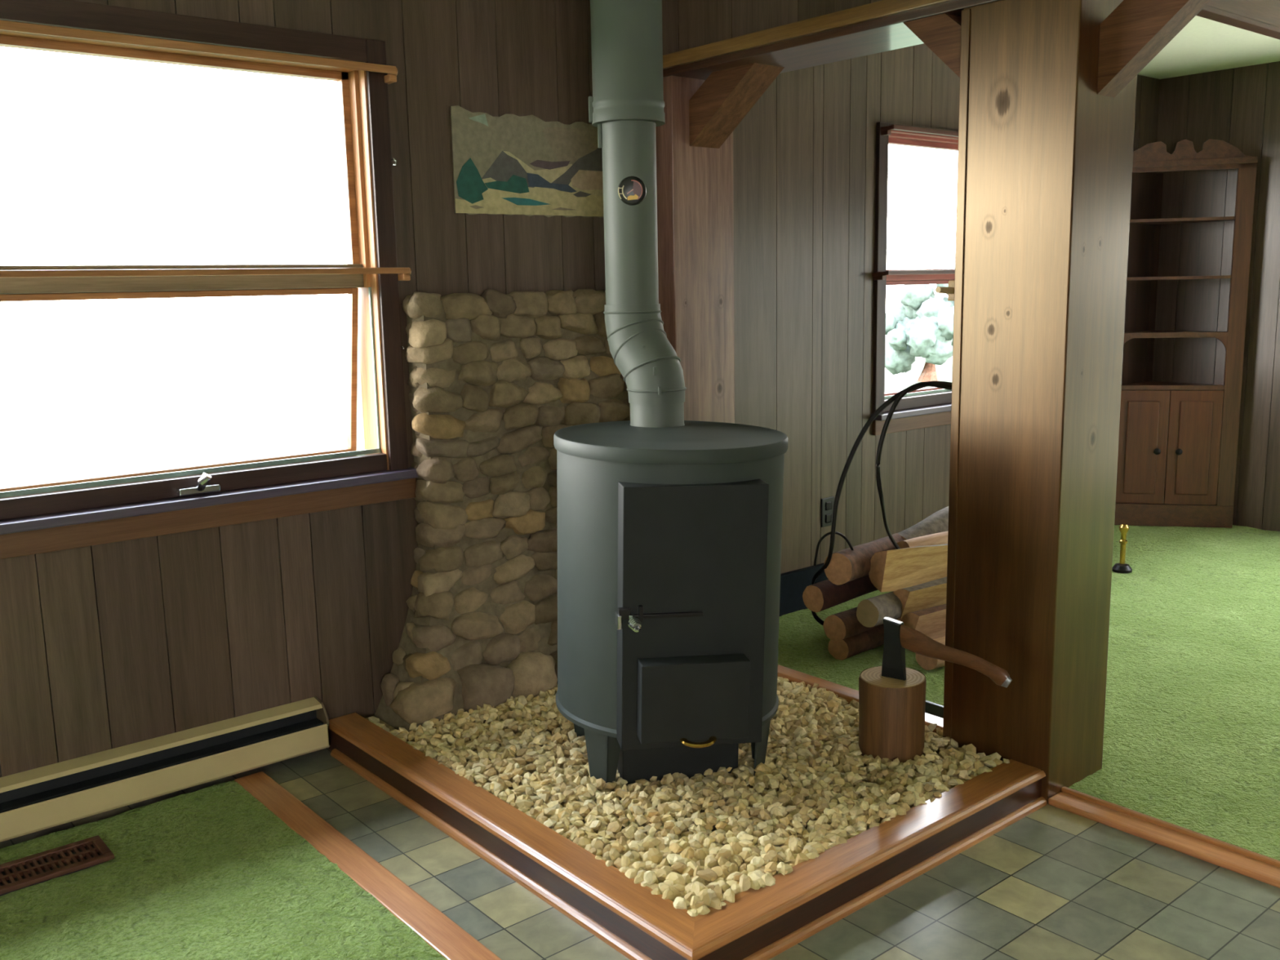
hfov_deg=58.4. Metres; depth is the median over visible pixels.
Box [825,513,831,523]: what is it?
socket
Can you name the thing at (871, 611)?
log
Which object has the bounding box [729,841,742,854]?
gravel stone
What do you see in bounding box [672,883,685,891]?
gravel stone
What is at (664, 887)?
gravel stone
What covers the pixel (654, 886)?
gravel stone
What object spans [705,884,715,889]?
gravel stone
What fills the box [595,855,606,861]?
gravel stone
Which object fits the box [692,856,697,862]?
gravel stone
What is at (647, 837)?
gravel stone
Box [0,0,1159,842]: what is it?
wall
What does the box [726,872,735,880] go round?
gravel stone
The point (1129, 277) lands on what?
shelf
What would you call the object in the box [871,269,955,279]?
window rail
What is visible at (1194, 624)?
carpet
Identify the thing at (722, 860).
gravel stone
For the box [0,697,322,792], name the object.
hood
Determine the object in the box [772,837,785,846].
gravel stone
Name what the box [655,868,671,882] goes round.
gravel stone
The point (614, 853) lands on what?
gravel stone
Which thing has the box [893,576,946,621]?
log
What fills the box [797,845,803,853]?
gravel stone
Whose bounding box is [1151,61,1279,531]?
wall
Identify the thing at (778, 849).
gravel stone
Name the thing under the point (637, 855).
gravel stone
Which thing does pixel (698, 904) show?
gravel stone
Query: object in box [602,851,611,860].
gravel stone
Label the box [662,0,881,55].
wall header
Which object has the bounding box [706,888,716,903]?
gravel stone
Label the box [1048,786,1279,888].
trim
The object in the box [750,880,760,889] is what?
gravel stone
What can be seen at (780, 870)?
gravel stone
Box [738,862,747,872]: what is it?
gravel stone
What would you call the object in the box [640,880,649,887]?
gravel stone
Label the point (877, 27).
trim
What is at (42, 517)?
window
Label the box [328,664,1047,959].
curb
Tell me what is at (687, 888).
gravel stone
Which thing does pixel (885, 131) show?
curtain rod
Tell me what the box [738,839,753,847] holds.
gravel stone
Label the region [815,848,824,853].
gravel stone
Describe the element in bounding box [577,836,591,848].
gravel stone
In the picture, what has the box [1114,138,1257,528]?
tall cabinet
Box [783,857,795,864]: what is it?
gravel stone
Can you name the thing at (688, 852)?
gravel stone
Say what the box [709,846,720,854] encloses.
gravel stone
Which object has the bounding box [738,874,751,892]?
gravel stone
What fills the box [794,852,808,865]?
gravel stone
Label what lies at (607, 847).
gravel stone
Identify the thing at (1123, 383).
shelf
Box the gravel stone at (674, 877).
[666,871,685,884]
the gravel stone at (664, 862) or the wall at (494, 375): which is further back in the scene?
the wall at (494, 375)
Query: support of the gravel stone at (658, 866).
on the hearth base
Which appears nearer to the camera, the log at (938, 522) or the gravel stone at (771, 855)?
the gravel stone at (771, 855)
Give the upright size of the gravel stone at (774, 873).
0.022 m
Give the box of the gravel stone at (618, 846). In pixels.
[610,842,625,853]
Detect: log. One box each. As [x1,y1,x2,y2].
[802,574,878,612]
[822,607,883,640]
[823,532,904,585]
[827,624,884,660]
[856,591,902,627]
[868,543,947,591]
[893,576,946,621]
[897,506,948,540]
[897,531,947,548]
[900,604,946,639]
[915,635,945,670]
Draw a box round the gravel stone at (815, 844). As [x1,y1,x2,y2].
[804,841,824,848]
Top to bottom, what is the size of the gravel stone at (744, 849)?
0.020 m
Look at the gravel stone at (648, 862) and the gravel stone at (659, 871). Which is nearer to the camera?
the gravel stone at (659, 871)
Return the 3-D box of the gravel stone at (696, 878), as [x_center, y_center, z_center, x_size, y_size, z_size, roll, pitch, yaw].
[0.127,0.885,2.527,0.028,0.019,0.039,3,11,23]
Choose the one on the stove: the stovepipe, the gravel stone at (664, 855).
the stovepipe
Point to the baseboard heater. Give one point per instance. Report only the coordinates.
(49, 796)
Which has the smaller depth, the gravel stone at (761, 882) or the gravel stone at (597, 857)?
the gravel stone at (761, 882)
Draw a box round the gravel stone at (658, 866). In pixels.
[653,864,662,869]
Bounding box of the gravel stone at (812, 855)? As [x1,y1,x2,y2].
[804,852,816,858]
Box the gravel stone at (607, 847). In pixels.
[600,844,611,857]
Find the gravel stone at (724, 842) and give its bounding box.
[721,838,728,844]
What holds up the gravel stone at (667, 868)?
on the hearth base
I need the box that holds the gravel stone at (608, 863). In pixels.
[605,860,613,866]
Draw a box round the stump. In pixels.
[858,666,926,762]
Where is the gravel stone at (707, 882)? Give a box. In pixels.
[704,868,716,885]
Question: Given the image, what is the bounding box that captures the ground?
[0,324,952,485]
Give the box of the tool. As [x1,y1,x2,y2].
[1111,523,1132,573]
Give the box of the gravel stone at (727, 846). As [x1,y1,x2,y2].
[719,844,733,854]
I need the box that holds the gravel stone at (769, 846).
[764,843,776,853]
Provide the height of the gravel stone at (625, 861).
0.032 m
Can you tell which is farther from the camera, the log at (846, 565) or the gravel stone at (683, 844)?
the log at (846, 565)
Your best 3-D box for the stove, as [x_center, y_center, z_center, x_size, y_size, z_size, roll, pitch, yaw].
[0.107,0.334,3.183,0.655,0.945,0.732,-8,12,-33]
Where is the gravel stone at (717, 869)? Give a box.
[711,866,725,878]
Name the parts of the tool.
handle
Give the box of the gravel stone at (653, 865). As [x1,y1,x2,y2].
[651,862,657,868]
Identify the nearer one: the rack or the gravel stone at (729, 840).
the gravel stone at (729, 840)
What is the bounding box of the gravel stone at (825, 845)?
[821,842,831,849]
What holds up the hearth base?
on the floor
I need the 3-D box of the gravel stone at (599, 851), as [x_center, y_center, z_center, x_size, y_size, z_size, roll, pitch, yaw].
[-0.100,0.876,2.694,0.027,0.018,0.030,8,13,44]
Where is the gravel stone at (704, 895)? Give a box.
[697,888,710,906]
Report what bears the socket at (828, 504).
attached to the wall outlet at (827, 504)
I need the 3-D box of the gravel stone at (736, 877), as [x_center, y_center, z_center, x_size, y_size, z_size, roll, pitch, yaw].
[0.220,0.881,2.523,0.036,0.040,0.023,2,10,19]
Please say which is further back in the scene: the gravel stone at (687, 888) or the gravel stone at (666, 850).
the gravel stone at (666, 850)
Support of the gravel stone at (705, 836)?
on the hearth base
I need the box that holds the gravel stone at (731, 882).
[725,880,738,886]
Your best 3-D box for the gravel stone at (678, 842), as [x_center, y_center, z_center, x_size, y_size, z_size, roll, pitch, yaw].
[0.082,0.867,2.704,0.033,0.031,0.028,-1,10,2]
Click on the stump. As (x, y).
(891, 711)
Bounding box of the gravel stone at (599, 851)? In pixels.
[595,848,602,855]
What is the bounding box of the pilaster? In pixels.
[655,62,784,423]
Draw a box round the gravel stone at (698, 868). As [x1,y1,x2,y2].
[693,865,703,876]
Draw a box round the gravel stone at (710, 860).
[704,854,719,869]
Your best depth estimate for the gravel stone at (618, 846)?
2.67 m
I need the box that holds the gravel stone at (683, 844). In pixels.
[679,840,689,849]
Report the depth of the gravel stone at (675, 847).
2.66 m
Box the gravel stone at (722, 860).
[717,856,727,866]
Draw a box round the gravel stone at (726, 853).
[715,848,731,859]
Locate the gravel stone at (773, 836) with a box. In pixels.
[767,832,778,841]
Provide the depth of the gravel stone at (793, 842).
2.66 m
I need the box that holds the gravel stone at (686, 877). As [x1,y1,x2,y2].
[681,872,690,883]
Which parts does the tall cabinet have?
door, panel, knob, rail, knob, door, cornice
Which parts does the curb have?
moulding, moulding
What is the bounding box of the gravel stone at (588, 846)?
[584,843,591,850]
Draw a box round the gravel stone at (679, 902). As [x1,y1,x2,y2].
[673,896,687,909]
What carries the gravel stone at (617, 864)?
on the hearth base
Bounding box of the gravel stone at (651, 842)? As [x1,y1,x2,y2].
[642,837,661,851]
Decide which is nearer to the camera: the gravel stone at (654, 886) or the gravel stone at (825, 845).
the gravel stone at (654, 886)
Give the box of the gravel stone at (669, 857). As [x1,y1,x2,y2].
[666,853,680,866]
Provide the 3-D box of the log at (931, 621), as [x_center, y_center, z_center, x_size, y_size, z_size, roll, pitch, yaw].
[1.175,0.526,4.304,0.476,0.155,0.103,-8,12,-33]
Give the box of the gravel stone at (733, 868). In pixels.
[726,862,738,874]
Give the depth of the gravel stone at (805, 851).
2.64 m
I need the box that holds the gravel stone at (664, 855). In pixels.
[662,851,675,858]
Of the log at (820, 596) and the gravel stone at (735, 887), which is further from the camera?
the log at (820, 596)
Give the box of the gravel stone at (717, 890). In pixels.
[712,885,722,901]
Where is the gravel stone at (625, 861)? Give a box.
[621,855,630,866]
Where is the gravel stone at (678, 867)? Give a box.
[670,862,687,874]
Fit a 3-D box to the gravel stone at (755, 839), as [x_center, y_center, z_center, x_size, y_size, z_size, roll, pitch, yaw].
[0.263,0.859,2.722,0.034,0.021,0.028,3,11,24]
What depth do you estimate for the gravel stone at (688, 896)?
2.46 m
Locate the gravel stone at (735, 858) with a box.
[731,854,741,867]
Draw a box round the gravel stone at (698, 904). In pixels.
[694,900,704,908]
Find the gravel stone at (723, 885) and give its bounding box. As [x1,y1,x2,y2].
[716,880,730,893]
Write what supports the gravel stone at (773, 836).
on the gravel bed
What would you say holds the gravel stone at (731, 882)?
on the hearth base
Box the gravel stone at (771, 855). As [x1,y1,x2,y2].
[763,849,777,862]
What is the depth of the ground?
22.35 m
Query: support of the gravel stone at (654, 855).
on the hearth base
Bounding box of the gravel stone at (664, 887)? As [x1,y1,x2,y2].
[659,884,681,897]
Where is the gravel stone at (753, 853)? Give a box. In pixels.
[751,851,759,856]
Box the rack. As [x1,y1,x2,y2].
[811,381,951,718]
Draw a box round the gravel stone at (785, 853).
[783,848,791,856]
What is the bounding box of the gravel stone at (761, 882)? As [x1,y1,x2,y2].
[755,878,765,887]
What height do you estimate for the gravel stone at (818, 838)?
0.024 m
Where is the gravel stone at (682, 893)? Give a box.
[679,891,685,897]
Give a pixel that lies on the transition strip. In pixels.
(452, 942)
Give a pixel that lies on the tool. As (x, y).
(1121, 567)
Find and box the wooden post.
[903,0,1210,804]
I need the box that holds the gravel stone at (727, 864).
[724,861,731,868]
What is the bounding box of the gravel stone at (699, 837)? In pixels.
[693,832,704,842]
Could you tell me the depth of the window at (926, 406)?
5.08 m
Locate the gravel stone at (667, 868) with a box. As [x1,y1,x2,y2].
[661,865,672,871]
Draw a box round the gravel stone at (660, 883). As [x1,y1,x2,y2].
[657,882,670,887]
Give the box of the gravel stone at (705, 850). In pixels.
[699,847,709,854]
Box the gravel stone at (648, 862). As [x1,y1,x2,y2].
[645,860,653,865]
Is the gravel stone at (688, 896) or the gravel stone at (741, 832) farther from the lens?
the gravel stone at (741, 832)
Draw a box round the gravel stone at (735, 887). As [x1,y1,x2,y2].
[730,883,740,893]
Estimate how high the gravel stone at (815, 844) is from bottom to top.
0.030 m
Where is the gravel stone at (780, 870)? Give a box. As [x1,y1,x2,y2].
[777,868,785,875]
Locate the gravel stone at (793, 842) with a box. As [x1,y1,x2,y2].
[788,837,798,853]
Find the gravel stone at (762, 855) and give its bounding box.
[760,853,768,865]
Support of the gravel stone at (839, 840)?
on the hearth base
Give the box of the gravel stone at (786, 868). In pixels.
[781,863,792,874]
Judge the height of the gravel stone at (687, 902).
0.028 m
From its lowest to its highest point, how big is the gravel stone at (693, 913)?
0.025 m
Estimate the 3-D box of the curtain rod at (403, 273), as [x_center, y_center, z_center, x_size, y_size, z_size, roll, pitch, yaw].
[-1.616,-0.483,2.749,2.378,0.039,0.075,-9,13,-39]
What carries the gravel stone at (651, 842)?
on the hearth base
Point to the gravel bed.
(829, 796)
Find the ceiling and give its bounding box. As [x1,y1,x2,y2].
[1137,15,1279,79]
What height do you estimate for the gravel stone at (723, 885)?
0.032 m
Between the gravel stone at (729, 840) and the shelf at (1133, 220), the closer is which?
the gravel stone at (729, 840)
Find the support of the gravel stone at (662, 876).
on the hearth base
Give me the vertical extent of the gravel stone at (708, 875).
0.022 m
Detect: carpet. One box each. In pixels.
[0,780,447,959]
[777,524,1279,860]
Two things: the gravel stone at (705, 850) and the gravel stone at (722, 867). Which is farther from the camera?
the gravel stone at (705, 850)
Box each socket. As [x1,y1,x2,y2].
[825,501,831,510]
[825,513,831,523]
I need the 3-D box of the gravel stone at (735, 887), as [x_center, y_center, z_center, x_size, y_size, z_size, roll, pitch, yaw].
[0.209,0.895,2.496,0.026,0.029,0.028,-4,10,-18]
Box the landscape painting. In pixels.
[450,105,604,217]
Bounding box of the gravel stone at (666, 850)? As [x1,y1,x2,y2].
[662,846,669,853]
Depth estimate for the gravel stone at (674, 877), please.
2.52 m
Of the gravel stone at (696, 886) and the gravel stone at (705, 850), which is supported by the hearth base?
the gravel stone at (705, 850)
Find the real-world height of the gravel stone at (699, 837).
0.027 m
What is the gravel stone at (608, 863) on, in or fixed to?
on the hearth base
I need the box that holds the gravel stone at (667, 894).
[662,886,674,900]
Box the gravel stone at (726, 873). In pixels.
[721,869,729,880]
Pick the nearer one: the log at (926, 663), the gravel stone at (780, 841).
the gravel stone at (780, 841)
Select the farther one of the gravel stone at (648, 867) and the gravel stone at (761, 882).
the gravel stone at (648, 867)
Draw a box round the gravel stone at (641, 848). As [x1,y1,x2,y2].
[636,840,644,852]
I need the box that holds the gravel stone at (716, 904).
[707,896,721,909]
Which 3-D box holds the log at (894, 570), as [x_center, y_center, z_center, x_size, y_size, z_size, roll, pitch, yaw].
[1.085,0.319,4.365,0.534,0.195,0.091,-8,12,-34]
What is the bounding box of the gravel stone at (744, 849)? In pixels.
[742,847,751,856]
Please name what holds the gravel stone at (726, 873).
on the hearth base
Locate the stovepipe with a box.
[588,0,686,427]
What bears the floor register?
on the carpet at (211, 873)
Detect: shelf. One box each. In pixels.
[1121,381,1223,385]
[1124,330,1217,337]
[1126,275,1231,279]
[1129,216,1235,224]
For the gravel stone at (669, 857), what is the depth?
2.63 m
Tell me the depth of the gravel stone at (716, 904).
2.42 m
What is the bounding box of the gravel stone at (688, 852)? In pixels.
[680,845,693,859]
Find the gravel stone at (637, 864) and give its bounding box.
[631,861,645,869]
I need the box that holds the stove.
[553,420,787,784]
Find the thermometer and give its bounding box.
[617,176,646,205]
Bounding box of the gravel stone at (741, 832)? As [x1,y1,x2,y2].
[736,831,748,839]
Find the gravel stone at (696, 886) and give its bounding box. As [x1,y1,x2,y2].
[690,881,706,895]
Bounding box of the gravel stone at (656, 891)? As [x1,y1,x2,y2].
[650,887,662,894]
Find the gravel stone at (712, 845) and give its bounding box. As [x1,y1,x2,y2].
[708,842,717,851]
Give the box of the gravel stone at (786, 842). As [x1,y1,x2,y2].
[783,835,795,844]
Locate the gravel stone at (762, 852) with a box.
[760,850,766,854]
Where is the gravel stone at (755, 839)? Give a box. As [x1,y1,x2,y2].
[751,835,758,844]
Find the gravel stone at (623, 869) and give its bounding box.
[618,866,630,872]
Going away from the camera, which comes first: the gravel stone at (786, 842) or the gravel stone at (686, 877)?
the gravel stone at (686, 877)
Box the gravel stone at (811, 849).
[803,844,817,853]
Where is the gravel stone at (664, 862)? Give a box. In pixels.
[659,857,669,866]
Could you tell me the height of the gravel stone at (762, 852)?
0.032 m
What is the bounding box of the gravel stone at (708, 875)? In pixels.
[696,869,717,881]
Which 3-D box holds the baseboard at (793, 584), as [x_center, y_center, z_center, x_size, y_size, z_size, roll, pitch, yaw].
[1.395,0.360,5.459,3.029,0.190,0.030,-9,13,-39]
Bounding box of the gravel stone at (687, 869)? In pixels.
[682,866,693,875]
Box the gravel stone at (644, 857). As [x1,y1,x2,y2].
[641,851,648,861]
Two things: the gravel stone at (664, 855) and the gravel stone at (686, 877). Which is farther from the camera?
the gravel stone at (664, 855)
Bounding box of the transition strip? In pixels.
[234,771,502,959]
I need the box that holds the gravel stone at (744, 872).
[740,870,747,875]
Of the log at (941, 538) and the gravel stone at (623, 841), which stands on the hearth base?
the gravel stone at (623, 841)
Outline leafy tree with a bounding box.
[884,266,955,382]
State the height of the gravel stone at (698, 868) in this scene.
0.037 m
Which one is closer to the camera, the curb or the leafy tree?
the curb
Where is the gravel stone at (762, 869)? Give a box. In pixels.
[755,868,765,874]
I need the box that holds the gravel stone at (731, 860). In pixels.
[728,854,742,864]
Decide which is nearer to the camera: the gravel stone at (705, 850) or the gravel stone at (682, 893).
the gravel stone at (682, 893)
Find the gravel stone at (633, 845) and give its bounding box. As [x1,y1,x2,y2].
[627,840,642,850]
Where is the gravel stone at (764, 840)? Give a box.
[758,835,773,847]
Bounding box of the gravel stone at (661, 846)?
[657,838,665,850]
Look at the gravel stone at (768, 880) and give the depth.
2.52 m
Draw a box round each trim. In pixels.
[662,0,999,79]
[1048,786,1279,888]
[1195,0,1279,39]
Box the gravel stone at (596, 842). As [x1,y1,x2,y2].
[591,838,604,849]
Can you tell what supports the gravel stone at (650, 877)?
on the hearth base
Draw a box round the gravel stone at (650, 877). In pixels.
[643,870,656,884]
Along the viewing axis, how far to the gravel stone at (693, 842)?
2.68 m
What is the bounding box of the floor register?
[0,835,114,896]
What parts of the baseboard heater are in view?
plate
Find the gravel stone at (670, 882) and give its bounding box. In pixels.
[663,879,675,885]
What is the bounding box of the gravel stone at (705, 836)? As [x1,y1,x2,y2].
[701,834,708,844]
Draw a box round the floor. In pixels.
[0,671,1279,959]
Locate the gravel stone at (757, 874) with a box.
[750,870,764,880]
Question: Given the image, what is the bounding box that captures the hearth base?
[365,711,990,847]
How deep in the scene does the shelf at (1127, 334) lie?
6.18 m
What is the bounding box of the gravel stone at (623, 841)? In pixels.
[618,835,626,845]
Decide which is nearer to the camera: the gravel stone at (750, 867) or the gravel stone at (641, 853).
the gravel stone at (750, 867)
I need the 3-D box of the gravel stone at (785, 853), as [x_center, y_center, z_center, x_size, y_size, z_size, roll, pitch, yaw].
[0.345,0.869,2.662,0.025,0.022,0.022,3,11,25]
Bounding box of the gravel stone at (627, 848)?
[622,844,631,854]
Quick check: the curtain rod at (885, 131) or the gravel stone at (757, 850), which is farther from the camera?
the curtain rod at (885, 131)
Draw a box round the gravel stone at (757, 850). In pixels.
[749,846,761,855]
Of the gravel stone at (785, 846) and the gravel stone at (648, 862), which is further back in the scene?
the gravel stone at (785, 846)
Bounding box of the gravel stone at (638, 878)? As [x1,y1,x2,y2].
[634,871,644,884]
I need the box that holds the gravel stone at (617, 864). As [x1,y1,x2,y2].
[613,857,622,868]
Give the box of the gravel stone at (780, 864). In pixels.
[776,862,784,872]
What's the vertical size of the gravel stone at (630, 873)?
0.035 m
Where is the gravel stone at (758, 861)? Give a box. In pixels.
[750,856,764,868]
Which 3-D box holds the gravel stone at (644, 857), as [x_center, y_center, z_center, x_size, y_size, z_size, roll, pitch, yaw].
[0.019,0.878,2.658,0.035,0.036,0.023,-5,10,-20]
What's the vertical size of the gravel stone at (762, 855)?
0.034 m
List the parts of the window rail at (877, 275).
rod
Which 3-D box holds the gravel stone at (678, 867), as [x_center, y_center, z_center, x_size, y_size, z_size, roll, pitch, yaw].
[0.087,0.882,2.592,0.039,0.040,0.027,0,10,6]
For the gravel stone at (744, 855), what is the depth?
2.63 m
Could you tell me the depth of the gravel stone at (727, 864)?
2.59 m
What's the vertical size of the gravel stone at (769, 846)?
0.027 m
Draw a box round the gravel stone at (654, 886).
[649,883,658,889]
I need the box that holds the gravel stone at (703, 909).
[697,904,710,915]
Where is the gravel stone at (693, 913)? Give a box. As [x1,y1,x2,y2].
[686,909,697,916]
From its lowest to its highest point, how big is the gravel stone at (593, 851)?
0.025 m
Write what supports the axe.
on the stump
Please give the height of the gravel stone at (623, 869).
0.033 m
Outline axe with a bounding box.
[881,617,1012,687]
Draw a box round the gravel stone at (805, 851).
[801,848,808,854]
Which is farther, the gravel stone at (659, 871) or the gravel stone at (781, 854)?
the gravel stone at (781, 854)
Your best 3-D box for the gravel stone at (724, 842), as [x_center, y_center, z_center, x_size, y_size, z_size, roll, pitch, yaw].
[0.210,0.859,2.713,0.033,0.014,0.028,-8,12,-34]
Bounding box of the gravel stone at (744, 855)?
[738,851,750,862]
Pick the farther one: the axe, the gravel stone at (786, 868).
the axe
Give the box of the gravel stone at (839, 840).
[835,835,847,844]
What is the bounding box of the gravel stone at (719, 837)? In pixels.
[715,832,724,844]
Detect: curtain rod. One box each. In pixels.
[0,20,397,84]
[0,267,411,280]
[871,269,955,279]
[880,124,958,136]
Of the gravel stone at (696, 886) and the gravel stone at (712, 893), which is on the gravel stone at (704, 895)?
the gravel stone at (696, 886)
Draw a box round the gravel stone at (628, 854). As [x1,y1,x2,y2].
[623,850,634,859]
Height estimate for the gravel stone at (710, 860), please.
0.029 m
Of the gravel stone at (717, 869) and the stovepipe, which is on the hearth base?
the gravel stone at (717, 869)
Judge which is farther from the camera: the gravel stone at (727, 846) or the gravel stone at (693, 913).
the gravel stone at (727, 846)
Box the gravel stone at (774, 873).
[764,869,777,875]
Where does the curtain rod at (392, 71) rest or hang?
attached to the window at (42, 517)
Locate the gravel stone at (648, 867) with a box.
[644,864,653,871]
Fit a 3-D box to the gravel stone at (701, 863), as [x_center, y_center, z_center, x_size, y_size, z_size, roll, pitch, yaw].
[0.145,0.882,2.611,0.032,0.029,0.045,-1,10,1]
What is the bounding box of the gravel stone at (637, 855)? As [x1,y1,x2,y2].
[631,851,640,861]
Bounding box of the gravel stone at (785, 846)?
[780,844,789,850]
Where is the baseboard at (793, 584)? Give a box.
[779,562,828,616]
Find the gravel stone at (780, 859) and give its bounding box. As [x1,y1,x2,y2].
[777,854,784,862]
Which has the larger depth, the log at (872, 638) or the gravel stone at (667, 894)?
the log at (872, 638)
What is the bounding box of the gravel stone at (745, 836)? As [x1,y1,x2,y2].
[740,833,753,841]
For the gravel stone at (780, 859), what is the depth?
2.62 m
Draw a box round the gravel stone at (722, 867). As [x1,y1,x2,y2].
[719,864,728,870]
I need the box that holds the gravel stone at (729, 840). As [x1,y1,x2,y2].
[726,835,740,844]
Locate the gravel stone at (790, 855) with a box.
[785,849,794,859]
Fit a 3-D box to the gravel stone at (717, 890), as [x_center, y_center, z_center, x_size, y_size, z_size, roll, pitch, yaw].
[0.165,0.899,2.476,0.024,0.035,0.028,-4,10,-14]
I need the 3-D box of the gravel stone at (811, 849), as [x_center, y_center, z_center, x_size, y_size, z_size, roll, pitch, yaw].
[0.395,0.860,2.650,0.033,0.028,0.028,3,10,21]
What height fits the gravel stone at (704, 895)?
0.035 m
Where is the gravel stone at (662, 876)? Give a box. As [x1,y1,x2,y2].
[657,873,666,879]
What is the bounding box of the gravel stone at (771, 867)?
[764,862,777,872]
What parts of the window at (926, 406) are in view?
casing, sill, rail, awning sash, rail, sash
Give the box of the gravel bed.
[368,675,1009,846]
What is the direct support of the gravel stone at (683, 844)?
on the hearth base
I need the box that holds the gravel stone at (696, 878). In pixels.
[691,875,703,883]
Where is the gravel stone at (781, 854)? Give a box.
[777,851,786,863]
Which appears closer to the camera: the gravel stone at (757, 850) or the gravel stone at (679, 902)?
the gravel stone at (679, 902)
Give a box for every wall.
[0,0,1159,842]
[373,288,630,732]
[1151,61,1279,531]
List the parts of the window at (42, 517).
awning sash, sash, rail, rail, crank handle, sill, casing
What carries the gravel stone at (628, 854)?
on the hearth base
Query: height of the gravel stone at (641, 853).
0.028 m
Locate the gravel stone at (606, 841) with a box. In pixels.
[596,836,609,846]
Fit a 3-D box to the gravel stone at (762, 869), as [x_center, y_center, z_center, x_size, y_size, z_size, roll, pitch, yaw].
[0.271,0.885,2.572,0.029,0.015,0.035,-3,10,-12]
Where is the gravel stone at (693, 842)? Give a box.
[688,839,701,848]
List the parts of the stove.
leg, leg, spring knob, lid, door, ash drawer, drawer pull, leg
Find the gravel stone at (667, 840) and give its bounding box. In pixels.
[662,836,671,844]
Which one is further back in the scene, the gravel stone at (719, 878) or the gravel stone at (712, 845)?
the gravel stone at (712, 845)
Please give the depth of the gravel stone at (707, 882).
2.53 m
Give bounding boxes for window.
[0,0,418,559]
[870,121,958,435]
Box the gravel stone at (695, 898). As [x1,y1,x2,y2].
[689,895,700,908]
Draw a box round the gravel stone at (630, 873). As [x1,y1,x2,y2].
[624,868,638,878]
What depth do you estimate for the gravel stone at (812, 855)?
2.62 m
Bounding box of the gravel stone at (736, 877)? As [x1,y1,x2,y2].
[732,872,746,882]
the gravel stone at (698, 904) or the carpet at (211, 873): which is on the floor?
the carpet at (211, 873)
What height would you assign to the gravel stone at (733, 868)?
0.034 m
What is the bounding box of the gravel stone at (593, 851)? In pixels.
[587,847,596,854]
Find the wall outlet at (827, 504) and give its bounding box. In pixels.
[821,496,834,527]
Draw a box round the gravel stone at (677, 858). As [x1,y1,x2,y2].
[673,855,689,863]
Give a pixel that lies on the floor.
(1054, 883)
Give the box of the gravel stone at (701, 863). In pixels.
[696,859,704,866]
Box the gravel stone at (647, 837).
[641,835,654,840]
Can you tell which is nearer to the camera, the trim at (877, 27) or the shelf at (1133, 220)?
the trim at (877, 27)
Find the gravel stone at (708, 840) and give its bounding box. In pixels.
[702,836,715,848]
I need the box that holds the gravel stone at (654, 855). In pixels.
[647,847,662,864]
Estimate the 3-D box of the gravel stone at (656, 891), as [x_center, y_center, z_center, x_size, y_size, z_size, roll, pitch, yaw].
[0.037,0.897,2.490,0.027,0.017,0.024,-1,10,2]
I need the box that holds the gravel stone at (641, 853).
[638,851,644,859]
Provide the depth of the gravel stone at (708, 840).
2.70 m
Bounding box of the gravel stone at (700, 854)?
[694,849,706,860]
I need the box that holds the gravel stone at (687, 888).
[684,883,692,894]
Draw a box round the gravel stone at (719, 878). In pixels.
[711,877,724,882]
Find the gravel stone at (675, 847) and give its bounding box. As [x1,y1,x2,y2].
[668,842,683,853]
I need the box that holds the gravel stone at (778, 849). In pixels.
[774,846,784,853]
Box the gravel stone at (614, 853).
[608,848,621,860]
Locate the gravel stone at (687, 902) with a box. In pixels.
[683,897,690,907]
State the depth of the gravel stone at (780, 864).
2.58 m
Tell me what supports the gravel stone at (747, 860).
on the hearth base
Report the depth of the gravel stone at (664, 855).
2.65 m
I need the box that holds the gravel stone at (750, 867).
[746,863,757,873]
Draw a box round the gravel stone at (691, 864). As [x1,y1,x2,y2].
[687,860,697,871]
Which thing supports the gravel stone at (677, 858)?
on the hearth base
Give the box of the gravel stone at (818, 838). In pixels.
[812,835,823,842]
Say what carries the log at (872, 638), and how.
in the rack
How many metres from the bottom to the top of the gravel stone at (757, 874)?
0.033 m
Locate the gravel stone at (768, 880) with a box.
[761,872,775,886]
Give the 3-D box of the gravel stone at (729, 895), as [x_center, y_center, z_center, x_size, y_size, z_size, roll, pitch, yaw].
[0.193,0.899,2.460,0.027,0.034,0.044,-2,10,-6]
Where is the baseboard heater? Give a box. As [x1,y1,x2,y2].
[0,696,330,841]
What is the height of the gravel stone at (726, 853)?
0.044 m
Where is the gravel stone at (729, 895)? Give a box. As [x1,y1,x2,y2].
[723,888,734,902]
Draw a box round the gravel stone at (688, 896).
[684,891,696,902]
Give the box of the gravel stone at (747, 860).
[744,854,757,864]
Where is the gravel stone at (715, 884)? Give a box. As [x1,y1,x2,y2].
[708,882,719,886]
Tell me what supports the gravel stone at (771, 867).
on the hearth base
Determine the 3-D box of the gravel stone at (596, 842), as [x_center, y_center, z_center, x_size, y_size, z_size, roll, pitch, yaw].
[-0.100,0.868,2.709,0.034,0.050,0.024,-3,10,-12]
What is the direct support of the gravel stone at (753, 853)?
on the hearth base
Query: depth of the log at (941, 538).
4.41 m
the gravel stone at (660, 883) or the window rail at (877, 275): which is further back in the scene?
the window rail at (877, 275)
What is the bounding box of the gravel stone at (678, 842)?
[669,840,680,844]

